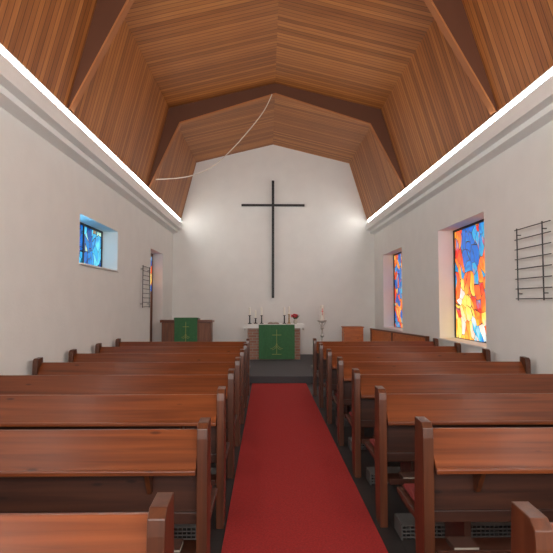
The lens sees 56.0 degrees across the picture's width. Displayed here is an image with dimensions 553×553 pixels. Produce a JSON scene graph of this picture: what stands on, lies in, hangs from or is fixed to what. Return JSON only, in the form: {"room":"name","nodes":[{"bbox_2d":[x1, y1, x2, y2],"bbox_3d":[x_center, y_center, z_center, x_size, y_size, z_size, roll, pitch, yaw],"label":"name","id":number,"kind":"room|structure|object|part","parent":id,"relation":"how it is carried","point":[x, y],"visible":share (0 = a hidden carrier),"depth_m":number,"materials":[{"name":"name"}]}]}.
{"room":"house of worship","nodes":[
{"label":"house of worship","id":0,"kind":"room"},
{"bbox_2d":[0,107,172,374],"bbox_3d":[-2.974,-0.134,6.211,0.360,4.100,17.700,0,-3,-1],"label":"wall","id":1,"kind":"structure","parent":0,"point":[52,305],"depth_m":6.85,"materials":[{"name":"white paint"}]},
{"bbox_2d":[0,46,179,220],"bbox_3d":[-2.558,-2.001,6.024,0.042,0.066,17.080,0,-3,-1],"label":"strip light","id":2,"kind":"object","parent":1,"relation":"attached to","point":[13,61],"visible":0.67,"depth_m":6.36,"materials":[{"name":"white plastic"}]},
{"bbox_2d":[0,53,181,233],"bbox_3d":[-2.661,-1.809,6.152,0.260,0.300,17.400,0,-3,-1],"label":"trim","id":3,"kind":"structure","parent":1,"relation":"attached to","point":[19,96],"depth_m":6.52,"materials":[{"name":"white paint"}]},
{"bbox_2d":[79,222,119,271],"bbox_3d":[-2.974,-0.489,8.383,0.360,0.730,1.900,0,-3,-1],"label":"window","id":4,"kind":"structure","parent":1,"relation":"in","point":[91,239],"depth_m":8.74,"materials":[{"name":"blue glass"}]},
{"bbox_3d":[-3.128,-0.489,8.380,0.010,0.660,1.830,0,-3,-1],"label":"stained glass pane","id":5,"kind":"part","parent":4,"relation":"part of","materials":[{"name":"blue glass"}]},
{"bbox_3d":[-2.949,-0.137,8.365,0.310,0.025,1.900,0,-3,-1],"label":"sill","id":6,"kind":"part","parent":4,"relation":"part of","materials":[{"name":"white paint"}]},
{"bbox_2d":[142,266,150,307],"bbox_3d":[-2.850,0.226,11.303,0.064,0.900,0.700,0,-3,-1],"label":"hymn board","id":7,"kind":"object","parent":1,"relation":"attached to","point":[144,266],"visible":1,"depth_m":11.37,"materials":[{"name":"black metal"}]},
{"bbox_2d":[150,253,152,341],"bbox_3d":[-3.160,0.739,12.623,0.124,2.710,1.400,0,-3,-1],"label":"window","id":8,"kind":"structure","parent":1,"relation":"in","point":[151,275],"depth_m":13.24,"materials":[{"name":"multicoloured glass"}]},
{"bbox_3d":[-3.189,-0.094,12.685,0.028,0.880,1.280,0,-3,-1],"label":"stained glass pane","id":9,"kind":"part","parent":8,"relation":"part of","materials":[{"name":"multicoloured glass"}]},
{"bbox_2d":[172,145,374,353],"bbox_3d":[-0.074,-0.886,15.016,6.480,6.500,0.300,0,-3,-1],"label":"wall","id":10,"kind":"structure","parent":0,"point":[324,249],"depth_m":14.86,"materials":[{"name":"white paint"}]},
{"bbox_2d":[0,43,181,220],"bbox_3d":[-2.571,-2.039,6.166,0.080,0.016,17.400,0,-3,-1],"label":"trim","id":11,"kind":"structure","parent":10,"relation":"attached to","point":[1,45],"depth_m":6.33,"materials":[{"name":"white paint"}]},
{"bbox_2d":[241,180,304,297],"bbox_3d":[-0.100,-1.066,14.829,1.800,3.360,0.090,0,-3,-1],"label":"wall cross","id":12,"kind":"object","parent":10,"relation":"attached to","point":[272,205],"visible":1,"depth_m":14.82,"materials":[{"name":"black metal"}]},
{"bbox_2d":[366,66,552,220],"bbox_3d":[2.768,-2.034,6.263,0.080,0.016,17.400,0,-3,-1],"label":"trim","id":13,"kind":"structure","parent":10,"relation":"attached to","point":[549,69],"depth_m":6.95,"materials":[{"name":"white paint"}]},
{"bbox_2d":[0,0,552,219],"bbox_3d":[0.101,-3.218,6.150,5.580,2.325,17.750,0,-3,-1],"label":"ceiling","id":14,"kind":"structure","parent":0,"point":[393,57],"depth_m":8.41,"materials":[{"name":"brown wood"}]},
{"bbox_2d":[148,83,405,188],"bbox_3d":[0.015,-2.928,10.820,5.340,2.210,0.130,0,-3,-1],"label":"beam","id":15,"kind":"structure","parent":14,"relation":"attached to","point":[372,117],"depth_m":10.80,"materials":[{"name":"brown wood"}]},
{"bbox_2d":[156,94,271,179],"bbox_3d":[-1.274,-2.872,10.679,2.379,1.802,0.018,0,-3,-1],"label":"cable","id":16,"kind":"object","parent":15,"relation":"hanging from","point":[271,94],"visible":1,"depth_m":10.65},
{"bbox_2d":[67,0,497,114],"bbox_3d":[0.093,-3.147,6.527,5.340,2.210,0.130,0,-3,-1],"label":"beam","id":17,"kind":"structure","parent":14,"relation":"attached to","point":[450,16],"depth_m":6.48,"materials":[{"name":"brown wood"}]},
{"bbox_2d":[174,384,510,552],"bbox_3d":[0.088,2.009,6.008,6.480,0.200,18.000,0,-3,-1],"label":"floor","id":18,"kind":"structure","parent":0,"point":[393,543],"depth_m":4.35,"materials":[{"name":"tile"}]},
{"bbox_2d":[0,492,173,552],"bbox_3d":[-1.495,1.198,1.698,2.315,0.980,0.769,0,-3,-1],"label":"pew","id":19,"kind":"object","parent":18,"relation":"on","point":[152,531],"visible":1,"depth_m":1.62,"materials":[{"name":"brown wood"}]},
{"bbox_3d":[-0.363,1.194,1.625,0.055,0.980,0.180,0,-3,-1],"label":"post","id":20,"kind":"part","parent":19,"relation":"part of","materials":[{"name":"brown wood"}]},
{"bbox_2d":[0,417,216,552],"bbox_3d":[-1.516,1.255,2.817,2.315,0.980,0.769,0,-3,-1],"label":"pew","id":21,"kind":"object","parent":18,"relation":"on","point":[42,470],"visible":0.91,"depth_m":2.74,"materials":[{"name":"brown wood"}]},
{"bbox_3d":[-1.514,1.067,2.753,2.203,0.409,0.022,0,-3,-1],"label":"panel","id":22,"kind":"part","parent":21,"relation":"part of","materials":[{"name":"brown wood"}]},
{"bbox_3d":[-1.514,1.270,2.722,2.203,0.060,0.020,0,-3,-1],"label":"rail","id":23,"kind":"part","parent":21,"relation":"part of","materials":[{"name":"brown wood"}]},
{"bbox_2d":[174,539,183,551],"bbox_3d":[-0.550,1.381,2.659,0.130,0.025,0.120,0,-3,-1],"label":"book","id":24,"kind":"object","parent":21,"relation":"on","point":[178,543],"visible":0.26,"depth_m":2.65,"materials":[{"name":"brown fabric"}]},
{"bbox_2d":[174,540,195,552],"bbox_3d":[-1.512,1.392,2.648,2.203,0.040,0.195,0,-3,-1],"label":"shelf","id":25,"kind":"object","parent":21,"relation":"attached to","point":[189,546],"depth_m":2.68,"materials":[{"name":"brown wood"}]},
{"bbox_3d":[-0.384,1.251,2.743,0.055,0.980,0.180,0,-3,-1],"label":"post","id":26,"kind":"part","parent":21,"relation":"part of","materials":[{"name":"brown wood"}]},
{"bbox_3d":[-1.518,1.313,2.979,2.315,0.040,0.439,0,-3,-1],"label":"seat","id":27,"kind":"part","parent":21,"relation":"part of","materials":[{"name":"brown wood"}]},
{"bbox_2d":[0,386,229,539],"bbox_3d":[-1.535,1.309,3.875,2.315,0.980,0.769,0,-3,-1],"label":"pew","id":28,"kind":"object","parent":18,"relation":"on","point":[163,411],"visible":0.33,"depth_m":3.74,"materials":[{"name":"brown wood"}]},
{"bbox_3d":[-1.534,1.121,3.811,2.203,0.409,0.022,0,-3,-1],"label":"panel","id":29,"kind":"part","parent":28,"relation":"part of","materials":[{"name":"brown wood"}]},
{"bbox_2d":[174,524,195,539],"bbox_3d":[-1.530,1.734,3.569,2.115,0.100,0.200,0,-3,-1],"label":"grille","id":30,"kind":"object","parent":28,"relation":"attached to","point":[177,526],"depth_m":3.49,"materials":[{"name":"metal"}]},
{"bbox_2d":[211,474,215,485],"bbox_3d":[-1.532,1.446,3.706,2.203,0.040,0.195,0,-3,-1],"label":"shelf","id":31,"kind":"object","parent":28,"relation":"attached to","point":[213,476],"depth_m":3.71,"materials":[{"name":"brown wood"}]},
{"bbox_3d":[-1.533,1.324,3.780,2.203,0.060,0.020,0,-3,-1],"label":"rail","id":32,"kind":"part","parent":28,"relation":"part of","materials":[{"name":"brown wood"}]},
{"bbox_3d":[-1.538,1.367,4.037,2.315,0.040,0.439,0,-3,-1],"label":"seat","id":33,"kind":"part","parent":28,"relation":"part of","materials":[{"name":"brown wood"}]},
{"bbox_3d":[-0.403,1.305,3.802,0.055,0.980,0.180,0,-3,-1],"label":"post","id":34,"kind":"part","parent":28,"relation":"part of","materials":[{"name":"brown wood"}]},
{"bbox_2d":[0,368,236,484],"bbox_3d":[-1.554,1.363,4.934,2.315,0.980,0.769,0,-3,-1],"label":"pew","id":35,"kind":"object","parent":18,"relation":"on","point":[9,384],"visible":0.17,"depth_m":4.80,"materials":[{"name":"brown wood"}]},
{"bbox_2d":[211,468,215,484],"bbox_3d":[-1.549,1.788,4.627,2.115,0.100,0.200,0,-3,-1],"label":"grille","id":36,"kind":"object","parent":35,"relation":"attached to","point":[213,470],"depth_m":4.64,"materials":[{"name":"metal"}]},
{"bbox_3d":[-1.553,1.175,4.870,2.203,0.409,0.022,0,-3,-1],"label":"panel","id":37,"kind":"part","parent":35,"relation":"part of","materials":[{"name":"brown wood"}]},
{"bbox_3d":[-0.423,1.359,4.860,0.055,0.980,0.180,0,-3,-1],"label":"post","id":38,"kind":"part","parent":35,"relation":"part of","materials":[{"name":"brown wood"}]},
{"bbox_2d":[32,357,241,445],"bbox_3d":[-1.574,1.417,5.992,2.315,0.980,0.769,0,-3,-1],"label":"pew","id":39,"kind":"object","parent":18,"relation":"on","point":[39,367],"visible":0.14,"depth_m":5.87,"materials":[{"name":"brown wood"}]},
{"bbox_3d":[-2.702,1.411,5.877,0.055,0.980,0.180,0,-3,-1],"label":"post","id":40,"kind":"part","parent":39,"relation":"part of","materials":[{"name":"brown wood"}]},
{"bbox_3d":[-0.442,1.413,5.919,0.055,0.980,0.180,0,-3,-1],"label":"post","id":41,"kind":"part","parent":39,"relation":"part of","materials":[{"name":"brown wood"}]},
{"bbox_2d":[68,349,245,423],"bbox_3d":[-1.593,1.471,7.051,2.315,0.980,0.769,0,-3,-1],"label":"pew","id":42,"kind":"object","parent":18,"relation":"on","point":[74,356],"visible":0.12,"depth_m":6.94,"materials":[{"name":"brown wood"}]},
{"bbox_3d":[-2.721,1.465,6.936,0.055,0.980,0.180,0,-3,-1],"label":"post","id":43,"kind":"part","parent":42,"relation":"part of","materials":[{"name":"brown wood"}]},
{"bbox_3d":[-0.462,1.467,6.977,0.055,0.980,0.180,0,-3,-1],"label":"post","id":44,"kind":"part","parent":42,"relation":"part of","materials":[{"name":"brown wood"}]},
{"bbox_2d":[95,343,247,407],"bbox_3d":[-1.613,1.525,8.109,2.315,0.980,0.769,0,-3,-1],"label":"pew","id":45,"kind":"object","parent":18,"relation":"on","point":[98,347],"visible":0.13,"depth_m":8.01,"materials":[{"name":"brown wood"}]},
{"bbox_3d":[-2.741,1.519,7.994,0.055,0.980,0.180,0,-3,-1],"label":"post","id":46,"kind":"part","parent":45,"relation":"part of","materials":[{"name":"brown wood"}]},
{"bbox_3d":[-0.481,1.521,8.036,0.055,0.980,0.180,0,-3,-1],"label":"post","id":47,"kind":"part","parent":45,"relation":"part of","materials":[{"name":"brown wood"}]},
{"bbox_2d":[115,338,249,395],"bbox_3d":[-1.632,1.579,9.168,2.315,0.980,0.769,0,-3,-1],"label":"pew","id":48,"kind":"object","parent":18,"relation":"on","point":[118,343],"visible":0.16,"depth_m":9.07,"materials":[{"name":"brown wood"}]},
{"bbox_3d":[-2.760,1.573,9.053,0.055,0.980,0.180,0,-3,-1],"label":"post","id":49,"kind":"part","parent":48,"relation":"part of","materials":[{"name":"brown wood"}]},
{"bbox_3d":[-0.500,1.575,9.094,0.055,0.980,0.180,0,-3,-1],"label":"post","id":50,"kind":"part","parent":48,"relation":"part of","materials":[{"name":"brown wood"}]},
{"bbox_2d":[250,354,325,383],"bbox_3d":[-0.031,2.165,12.508,5.760,0.150,4.400,0,-3,-1],"label":"step","id":51,"kind":"structure","parent":18,"relation":"on","point":[300,370],"depth_m":11.19,"materials":[{"name":"grey carpet"}]},
{"bbox_2d":[160,318,213,341],"bbox_3d":[-2.219,1.564,12.952,1.280,1.095,0.593,0,-3,-1],"label":"pulpit","id":52,"kind":"object","parent":51,"relation":"on","point":[178,329],"visible":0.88,"depth_m":12.71,"materials":[{"name":"brown wood"}]},
{"bbox_2d":[243,323,303,359],"bbox_3d":[-0.072,1.696,13.673,1.564,0.905,0.779,0,-3,-1],"label":"altar","id":53,"kind":"object","parent":51,"relation":"on","point":[267,341],"visible":1,"depth_m":13.31,"materials":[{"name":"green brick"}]},
{"bbox_2d":[288,307,290,323],"bbox_3d":[0.335,1.019,13.875,0.100,0.466,0.100,0,-3,-1],"label":"candlestick","id":54,"kind":"object","parent":53,"relation":"on","point":[289,314],"visible":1,"depth_m":13.86,"materials":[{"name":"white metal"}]},
{"bbox_2d":[291,314,298,323],"bbox_3d":[0.490,1.102,13.572,0.242,0.270,0.232,0,-3,-1],"label":"flower vase","id":55,"kind":"object","parent":53,"relation":"on","point":[296,316],"visible":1,"depth_m":13.54,"materials":[{"name":"ceramic"}]},
{"bbox_2d":[317,305,326,340],"bbox_3d":[1.190,1.431,13.597,0.318,1.423,0.306,0,-3,-1],"label":"candlestick","id":56,"kind":"object","parent":51,"relation":"on","point":[321,320],"visible":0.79,"depth_m":13.54,"materials":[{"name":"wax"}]},
{"bbox_2d":[320,305,323,319],"bbox_3d":[1.190,0.931,13.594,0.116,0.425,0.114,0,-3,-1],"label":"candle","id":57,"kind":"object","parent":56,"relation":"on","point":[321,306],"depth_m":13.54,"materials":[{"name":"white wax"}]},
{"bbox_2d":[341,326,363,340],"bbox_3d":[1.999,1.730,13.659,0.540,0.835,0.460,0,-3,-1],"label":"base cabinet","id":58,"kind":"object","parent":51,"relation":"on","point":[349,333],"visible":0.62,"depth_m":13.47,"materials":[{"name":"brown wood"}]},
{"bbox_3d":[2.002,1.528,13.471,0.440,0.340,0.015,0,-3,-1],"label":"door","id":59,"kind":"part","parent":58,"relation":"part of","materials":[{"name":"brown wood"}]},
{"bbox_2d":[221,383,387,552],"bbox_3d":[0.170,1.793,3.862,1.065,0.012,12.890,0,-3,-1],"label":"carpet runner","id":60,"kind":"object","parent":18,"relation":"on","point":[294,491],"visible":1,"depth_m":4.46,"materials":[{"name":"red carpet"}]},
{"bbox_2d":[311,338,438,396],"bbox_3d":[1.735,1.582,9.229,2.190,0.980,0.769,0,-3,-1],"label":"pew","id":61,"kind":"object","parent":18,"relation":"on","point":[435,342],"visible":0.2,"depth_m":9.13,"materials":[{"name":"brown wood"}]},
{"bbox_3d":[0.669,1.577,9.115,0.055,0.980,0.180,0,-3,-1],"label":"post","id":62,"kind":"part","parent":61,"relation":"part of","materials":[{"name":"brown wood"}]},
{"bbox_3d":[2.804,1.579,9.154,0.055,0.980,0.180,0,-3,-1],"label":"post","id":63,"kind":"part","parent":61,"relation":"part of","materials":[{"name":"brown wood"}]},
{"bbox_2d":[316,343,460,409],"bbox_3d":[1.754,1.528,8.171,2.190,0.980,0.769,0,-3,-1],"label":"pew","id":64,"kind":"object","parent":18,"relation":"on","point":[456,348],"visible":0.23,"depth_m":8.07,"materials":[{"name":"brown wood"}]},
{"bbox_3d":[0.689,1.522,8.057,0.055,0.980,0.180,0,-3,-1],"label":"post","id":65,"kind":"part","parent":64,"relation":"part of","materials":[{"name":"brown wood"}]},
{"bbox_3d":[1.756,1.340,8.107,2.078,0.409,0.022,0,-3,-1],"label":"panel","id":66,"kind":"part","parent":64,"relation":"part of","materials":[{"name":"brown wood"}]},
{"bbox_2d":[326,401,351,409],"bbox_3d":[1.760,1.953,7.864,1.990,0.100,0.200,0,-3,-1],"label":"grille","id":67,"kind":"object","parent":64,"relation":"attached to","point":[333,402],"depth_m":7.75,"materials":[{"name":"metal"}]},
{"bbox_3d":[2.823,1.524,8.096,0.055,0.980,0.180,0,-3,-1],"label":"post","id":68,"kind":"part","parent":64,"relation":"part of","materials":[{"name":"brown wood"}]},
{"bbox_2d":[370,328,428,340],"bbox_3d":[2.600,1.692,11.343,0.070,0.975,3.238,0,-3,-9],"label":"wooden screen","id":69,"kind":"object","parent":18,"relation":"on","point":[375,334],"visible":0.38,"depth_m":11.45,"materials":[{"name":"brown wood"}]},
{"bbox_2d":[323,348,490,426],"bbox_3d":[1.774,1.474,7.112,2.190,0.980,0.769,0,-3,-1],"label":"pew","id":70,"kind":"object","parent":18,"relation":"on","point":[331,358],"visible":0.2,"depth_m":7.00,"materials":[{"name":"brown wood"}]},
{"bbox_3d":[0.708,1.468,6.998,0.055,0.980,0.180,0,-3,-1],"label":"post","id":71,"kind":"part","parent":70,"relation":"part of","materials":[{"name":"brown wood"}]},
{"bbox_3d":[1.775,1.286,7.048,2.078,0.409,0.022,0,-3,-1],"label":"panel","id":72,"kind":"part","parent":70,"relation":"part of","materials":[{"name":"brown wood"}]},
{"bbox_3d":[0.976,1.762,7.259,0.040,0.420,0.320,0,-3,-1],"label":"leg","id":73,"kind":"part","parent":70,"relation":"part of","materials":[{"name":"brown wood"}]},
{"bbox_3d":[2.843,1.470,7.037,0.055,0.980,0.180,0,-3,-1],"label":"post","id":74,"kind":"part","parent":70,"relation":"part of","materials":[{"name":"brown wood"}]},
{"bbox_2d":[333,356,530,450],"bbox_3d":[1.793,1.420,6.054,2.190,0.980,0.769,0,-3,-1],"label":"pew","id":75,"kind":"object","parent":18,"relation":"on","point":[343,397],"visible":0.26,"depth_m":5.93,"materials":[{"name":"brown wood"}]},
{"bbox_3d":[0.728,1.415,5.940,0.055,0.980,0.180,0,-3,-1],"label":"post","id":76,"kind":"part","parent":75,"relation":"part of","materials":[{"name":"brown wood"}]},
{"bbox_3d":[1.790,1.479,6.216,2.190,0.040,0.439,0,-3,-1],"label":"seat","id":77,"kind":"part","parent":75,"relation":"part of","materials":[{"name":"brown wood"}]},
{"bbox_3d":[1.795,1.435,5.958,2.078,0.060,0.020,0,-3,-1],"label":"rail","id":78,"kind":"part","parent":75,"relation":"part of","materials":[{"name":"brown wood"}]},
{"bbox_3d":[1.794,1.232,5.990,2.078,0.409,0.022,0,-3,-1],"label":"panel","id":79,"kind":"part","parent":75,"relation":"part of","materials":[{"name":"brown wood"}]},
{"bbox_2d":[348,437,367,450],"bbox_3d":[1.798,1.845,5.747,1.990,0.100,0.200,0,-3,-1],"label":"grille","id":80,"kind":"object","parent":75,"relation":"attached to","point":[349,438],"depth_m":5.66,"materials":[{"name":"metal"}]},
{"bbox_3d":[2.862,1.417,5.979,0.055,0.980,0.180,0,-3,-1],"label":"post","id":81,"kind":"part","parent":75,"relation":"part of","materials":[{"name":"brown wood"}]},
{"bbox_2d":[346,368,552,484],"bbox_3d":[1.813,1.366,4.995,2.190,0.980,0.769,0,-3,-1],"label":"pew","id":82,"kind":"object","parent":18,"relation":"on","point":[362,415],"visible":0.33,"depth_m":4.87,"materials":[{"name":"brown wood"}]},
{"bbox_3d":[0.747,1.361,4.882,0.055,0.980,0.180,0,-3,-1],"label":"post","id":83,"kind":"part","parent":82,"relation":"part of","materials":[{"name":"brown wood"}]},
{"bbox_3d":[1.810,1.425,5.158,2.190,0.040,0.439,0,-3,-1],"label":"seat","id":84,"kind":"part","parent":82,"relation":"part of","materials":[{"name":"brown wood"}]},
{"bbox_2d":[361,436,372,443],"bbox_3d":[1.816,1.503,4.826,2.078,0.040,0.195,0,-3,-1],"label":"shelf","id":85,"kind":"object","parent":82,"relation":"attached to","point":[366,438],"depth_m":4.83,"materials":[{"name":"brown wood"}]},
{"bbox_3d":[1.814,1.178,4.931,2.078,0.409,0.022,0,-3,-1],"label":"panel","id":86,"kind":"part","parent":82,"relation":"part of","materials":[{"name":"brown wood"}]},
{"bbox_3d":[1.814,1.381,4.900,2.078,0.060,0.020,0,-3,-1],"label":"rail","id":87,"kind":"part","parent":82,"relation":"part of","materials":[{"name":"brown wood"}]},
{"bbox_2d":[366,466,400,484],"bbox_3d":[1.818,1.791,4.689,1.990,0.100,0.200,0,-3,-1],"label":"grille","id":88,"kind":"object","parent":82,"relation":"attached to","point":[370,471],"depth_m":4.66,"materials":[{"name":"metal"}]},
{"bbox_2d":[365,386,552,539],"bbox_3d":[1.832,1.312,3.937,2.190,0.980,0.769,0,-3,-1],"label":"pew","id":89,"kind":"object","parent":18,"relation":"on","point":[394,441],"visible":0.52,"depth_m":3.79,"materials":[{"name":"brown wood"}]},
{"bbox_2d":[369,439,374,447],"bbox_3d":[1.828,1.336,4.131,2.130,0.028,0.320,0,-3,-1],"label":"seat cushion","id":90,"kind":"object","parent":89,"relation":"on","point":[372,441],"depth_m":4.18,"materials":[{"name":"red fabric"}]},
{"bbox_3d":[0.766,1.306,3.823,0.055,0.980,0.180,0,-3,-1],"label":"post","id":91,"kind":"part","parent":89,"relation":"part of","materials":[{"name":"brown wood"}]},
{"bbox_3d":[1.829,1.371,4.099,2.190,0.040,0.439,0,-3,-1],"label":"seat","id":92,"kind":"part","parent":89,"relation":"part of","materials":[{"name":"brown wood"}]},
{"bbox_2d":[387,473,414,484],"bbox_3d":[1.835,1.449,3.768,2.078,0.040,0.195,0,-3,-1],"label":"shelf","id":93,"kind":"object","parent":89,"relation":"attached to","point":[393,478],"depth_m":3.65,"materials":[{"name":"brown wood"}]},
{"bbox_3d":[1.834,1.327,3.842,2.078,0.060,0.020,0,-3,-1],"label":"rail","id":94,"kind":"part","parent":89,"relation":"part of","materials":[{"name":"brown wood"}]},
{"bbox_2d":[399,471,414,478],"bbox_3d":[0.960,1.437,3.745,0.130,0.025,0.120,0,-3,-1],"label":"book","id":95,"kind":"object","parent":89,"relation":"on","point":[404,475],"visible":0.73,"depth_m":3.73,"materials":[{"name":"brown fabric"}]},
{"bbox_3d":[1.034,1.600,4.083,0.040,0.420,0.320,0,-3,-1],"label":"leg","id":96,"kind":"part","parent":89,"relation":"part of","materials":[{"name":"brown wood"}]},
{"bbox_3d":[1.833,1.124,3.873,2.078,0.409,0.022,0,-3,-1],"label":"panel","id":97,"kind":"part","parent":89,"relation":"part of","materials":[{"name":"brown wood"}]},
{"bbox_2d":[394,513,552,539],"bbox_3d":[1.837,1.737,3.631,1.990,0.100,0.200,0,-3,-1],"label":"grille","id":98,"kind":"object","parent":89,"relation":"attached to","point":[400,519],"depth_m":3.53,"materials":[{"name":"metal"}]},
{"bbox_2d":[397,416,552,552],"bbox_3d":[1.851,1.258,2.878,2.190,0.980,0.769,0,-3,-1],"label":"pew","id":99,"kind":"object","parent":18,"relation":"on","point":[464,476],"visible":1,"depth_m":2.76,"materials":[{"name":"brown wood"}]},
{"bbox_3d":[1.848,1.317,3.041,2.190,0.040,0.439,0,-3,-1],"label":"seat","id":100,"kind":"part","parent":99,"relation":"part of","materials":[{"name":"brown wood"}]},
{"bbox_2d":[403,483,414,501],"bbox_3d":[1.848,1.282,3.073,2.130,0.028,0.320,0,-3,-1],"label":"seat cushion","id":101,"kind":"object","parent":99,"relation":"on","point":[408,488],"depth_m":3.10,"materials":[{"name":"red fabric"}]},
{"bbox_3d":[0.786,1.252,2.765,0.055,0.980,0.180,0,-3,-1],"label":"post","id":102,"kind":"part","parent":99,"relation":"part of","materials":[{"name":"brown wood"}]},
{"bbox_3d":[1.053,1.546,3.025,0.040,0.420,0.320,0,-3,-1],"label":"leg","id":103,"kind":"part","parent":99,"relation":"part of","materials":[{"name":"brown wood"}]},
{"bbox_2d":[446,536,478,549],"bbox_3d":[0.960,1.383,2.686,0.130,0.025,0.120,0,-3,-1],"label":"book","id":104,"kind":"object","parent":99,"relation":"on","point":[457,542],"visible":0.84,"depth_m":2.67,"materials":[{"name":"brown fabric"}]},
{"bbox_2d":[435,537,510,552],"bbox_3d":[1.854,1.395,2.709,2.078,0.040,0.195,0,-3,-1],"label":"shelf","id":105,"kind":"object","parent":99,"relation":"attached to","point":[487,544],"depth_m":2.69,"materials":[{"name":"brown wood"}]},
{"bbox_3d":[1.853,1.070,2.815,2.078,0.409,0.022,0,-3,-1],"label":"panel","id":106,"kind":"part","parent":99,"relation":"part of","materials":[{"name":"brown wood"}]},
{"bbox_3d":[1.853,1.273,2.783,2.078,0.060,0.020,0,-3,-1],"label":"rail","id":107,"kind":"part","parent":99,"relation":"part of","materials":[{"name":"brown wood"}]},
{"bbox_2d":[511,501,552,552],"bbox_3d":[1.829,1.196,1.659,2.190,0.980,0.769,0,-3,-1],"label":"pew","id":108,"kind":"object","parent":18,"relation":"on","point":[531,530],"visible":1,"depth_m":1.53,"materials":[{"name":"brown wood"}]},
{"bbox_2d":[374,120,552,373],"bbox_3d":[3.145,-0.128,6.323,0.360,4.100,17.700,0,-3,-1],"label":"wall","id":109,"kind":"structure","parent":0,"point":[512,191],"depth_m":7.04,"materials":[{"name":"white paint"}]},
{"bbox_2d":[382,252,402,331],"bbox_3d":[2.986,0.338,12.806,0.360,1.930,1.900,0,-3,-1],"label":"window","id":110,"kind":"structure","parent":109,"relation":"in","point":[397,258],"depth_m":13.33,"materials":[{"name":"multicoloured glass"}]},
{"bbox_3d":[2.961,1.289,12.757,0.310,0.025,1.900,0,-3,-1],"label":"sill","id":111,"kind":"part","parent":110,"relation":"part of","materials":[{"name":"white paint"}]},
{"bbox_3d":[3.141,0.338,12.809,0.010,1.860,1.830,0,-3,-1],"label":"stained glass pane","id":112,"kind":"part","parent":110,"relation":"part of","materials":[{"name":"multicoloured glass"}]},
{"bbox_2d":[366,75,552,233],"bbox_3d":[2.848,-1.804,6.253,0.240,0.300,17.400,0,-3,-1],"label":"trim","id":113,"kind":"structure","parent":109,"relation":"attached to","point":[534,111],"depth_m":7.05,"materials":[{"name":"white paint"}]},
{"bbox_2d":[368,69,552,221],"bbox_3d":[2.759,-1.996,6.121,0.042,0.066,17.080,0,-3,-1],"label":"strip light","id":114,"kind":"object","parent":109,"relation":"attached to","point":[546,76],"visible":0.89,"depth_m":6.91,"materials":[{"name":"white plastic"}]},
{"bbox_2d":[438,219,486,348],"bbox_3d":[3.068,0.095,8.334,0.360,1.940,1.980,0,-3,-1],"label":"window","id":115,"kind":"structure","parent":109,"relation":"in","point":[468,241],"depth_m":8.61,"materials":[{"name":"multicoloured glass"}]},
{"bbox_3d":[3.043,1.051,8.284,0.310,0.025,1.980,0,-3,-1],"label":"sill","id":116,"kind":"part","parent":115,"relation":"part of","materials":[{"name":"white paint"}]},
{"bbox_3d":[3.223,0.095,8.336,0.010,1.870,1.910,0,-3,-1],"label":"stained glass pane","id":117,"kind":"part","parent":115,"relation":"part of","materials":[{"name":"multicoloured glass"}]},
{"bbox_2d":[514,220,552,300],"bbox_3d":[2.935,-0.164,5.921,0.064,0.870,0.800,0,-3,-1],"label":"hymn board","id":118,"kind":"object","parent":109,"relation":"attached to","point":[542,222],"visible":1,"depth_m":5.84,"materials":[{"name":"black metal"}]}
]}

